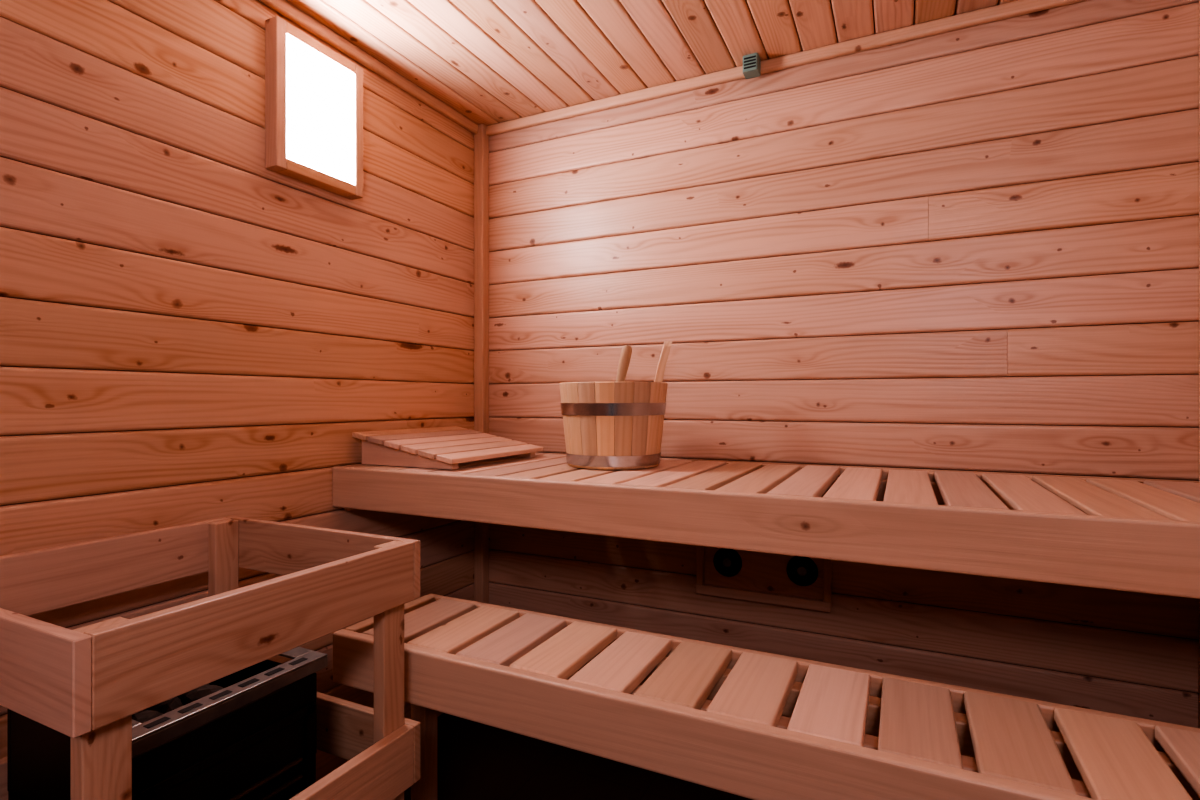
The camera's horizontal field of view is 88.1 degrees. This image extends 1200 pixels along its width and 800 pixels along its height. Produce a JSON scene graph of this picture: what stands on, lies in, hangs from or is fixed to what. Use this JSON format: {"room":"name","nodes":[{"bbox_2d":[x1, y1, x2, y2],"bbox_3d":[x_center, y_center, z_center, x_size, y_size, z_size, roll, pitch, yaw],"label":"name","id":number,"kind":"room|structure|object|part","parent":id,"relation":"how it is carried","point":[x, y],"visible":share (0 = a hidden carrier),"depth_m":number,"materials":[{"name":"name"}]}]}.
{"room":"spa","nodes":[
{"label":"spa","id":0,"kind":"room"},
{"bbox_2d":[0,0,473,781],"bbox_3d":[-1.040,0.035,1.119,0.070,2.050,2.700,0,0,26],"label":"wall","id":1,"kind":"structure","parent":0,"point":[192,329],"depth_m":1.37,"materials":[{"name":"brown wood"}]},
{"bbox_2d":[265,16,362,199],"bbox_3d":[-0.735,-0.742,1.614,0.043,0.360,0.267,0,0,26],"label":"frame","id":2,"kind":"object","parent":1,"relation":"attached to","point":[276,28],"visible":0.91,"depth_m":1.51,"materials":[{"name":"brown wood"}]},
{"bbox_2d":[286,33,354,184],"bbox_3d":[-0.727,-0.742,1.610,0.021,0.304,0.211,0,0,26],"label":"light panel","id":3,"kind":"object","parent":2,"relation":"in","point":[320,92],"visible":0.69,"depth_m":1.59,"materials":[{"name":"white"}]},
{"bbox_2d":[259,0,477,133],"bbox_3d":[-1.007,-0.973,1.081,0.022,0.034,2.560,0,0,26],"label":"trim","id":4,"kind":"structure","parent":1,"relation":"attached to","point":[283,7],"depth_m":1.76,"materials":[{"name":"brown wood"}]},
{"bbox_2d":[404,713,751,799],"bbox_3d":[-0.096,1.090,0.659,2.170,0.060,2.740,0,0,26],"label":"floor","id":5,"kind":"structure","parent":0,"point":[476,761],"depth_m":1.75,"materials":[{"name":"tile"}]},
{"bbox_2d":[7,647,326,799],"bbox_3d":[-0.689,0.745,0.994,0.360,0.631,0.302,0,0,26],"label":"stove","id":6,"kind":"object","parent":5,"relation":"on","point":[250,733],"visible":0.64,"depth_m":0.92,"materials":[{"name":"black metal"}]},
{"bbox_2d":[0,516,419,799],"bbox_3d":[-0.683,0.657,1.010,0.537,0.805,0.527,0,0,26],"label":"guard rail","id":7,"kind":"object","parent":5,"relation":"on","point":[86,684],"visible":0.88,"depth_m":0.97,"materials":[{"name":"brown wood"}]},
{"bbox_2d":[333,594,1199,799],"bbox_3d":[0.275,0.767,1.034,1.688,0.585,0.300,0,0,26],"label":"bench","id":8,"kind":"object","parent":5,"relation":"on","point":[567,682],"visible":0.94,"depth_m":0.97,"materials":[{"name":"brown wood"}]},
{"bbox_3d":[0.336,0.519,1.159,1.688,0.081,0.022,0,0,26],"label":"rail","id":9,"kind":"part","parent":8,"relation":"part of","materials":[{"name":"brown wood"}]},
{"bbox_2d":[286,0,1016,125],"bbox_3d":[-0.096,-1.020,0.659,2.170,0.060,2.740,0,0,26],"label":"ceiling","id":10,"kind":"structure","parent":0,"point":[491,62],"depth_m":1.69,"materials":[{"name":"brown wood"}]},
{"bbox_2d":[743,53,760,78],"bbox_3d":[0.438,-0.966,1.793,0.044,0.048,0.047,0,0,26],"label":"sensor","id":11,"kind":"object","parent":10,"relation":"attached to","point":[751,62],"visible":1,"depth_m":1.78,"materials":[{"name":"grey plastic"}]},
{"bbox_2d":[489,0,1198,780],"bbox_3d":[0.489,0.035,1.859,2.030,2.050,0.070,0,0,26],"label":"wall","id":12,"kind":"structure","parent":0,"point":[975,249],"depth_m":1.67,"materials":[{"name":"brown wood"}]},
{"bbox_2d":[474,124,488,603],"bbox_3d":[-0.429,0.035,2.245,0.040,2.049,0.040,0,0,26],"label":"trim","id":13,"kind":"structure","parent":12,"relation":"attached to","point":[481,140],"depth_m":2.23,"materials":[{"name":"brown wood"}]},
{"bbox_2d":[696,546,831,611],"bbox_3d":[0.471,0.502,1.809,0.384,0.170,0.033,0,0,26],"label":"air vent","id":14,"kind":"object","parent":12,"relation":"in","point":[769,578],"visible":0.84,"depth_m":1.80,"materials":[{"name":"brown wood"}]},
{"bbox_2d":[333,453,1199,598],"bbox_3d":[0.323,0.242,1.517,2.030,0.125,0.630,0,0,26],"label":"bench","id":15,"kind":"object","parent":12,"relation":"attached to","point":[1139,536],"visible":0.84,"depth_m":1.20,"materials":[{"name":"brown wood"}]},
{"bbox_2d":[352,426,542,469],"bbox_3d":[-0.434,0.134,1.845,0.352,0.090,0.445,0,0,26],"label":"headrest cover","id":16,"kind":"object","parent":15,"relation":"on","point":[435,447],"visible":1,"depth_m":1.72,"materials":[{"name":"brown wood"}]},
{"bbox_2d":[559,341,671,469],"bbox_3d":[0.037,0.009,1.718,0.299,0.341,0.299,0,0,26],"label":"wooden bucket","id":17,"kind":"object","parent":15,"relation":"on","point":[600,432],"visible":1,"depth_m":1.60,"materials":[{"name":"brown wood"}]},
{"bbox_2d":[614,345,631,402],"bbox_3d":[0.009,-0.001,1.705,0.148,0.300,0.088,0,0,26],"label":"ladle","id":18,"kind":"object","parent":17,"relation":"in","point":[626,352],"visible":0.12,"depth_m":1.70,"materials":[{"name":"brown wood"}]},
{"bbox_3d":[0.456,0.225,1.790,2.026,0.081,0.022,0,0,26],"label":"rail","id":19,"kind":"part","parent":15,"relation":"part of","materials":[{"name":"brown wood"}]},
{"bbox_2d":[486,0,1086,135],"bbox_3d":[0.469,-0.973,1.817,1.950,0.034,0.022,0,0,26],"label":"trim","id":20,"kind":"structure","parent":12,"relation":"attached to","point":[1019,7],"depth_m":1.75,"materials":[{"name":"brown wood"}]},
{"bbox_2d":[1199,0,1199,727],"bbox_3d":[1.359,0.035,1.373,0.040,2.049,0.040,0,0,26],"label":"trim","id":21,"kind":"structure","parent":12,"relation":"attached to","point":[1199,0],"depth_m":1.39,"materials":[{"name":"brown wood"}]}
]}

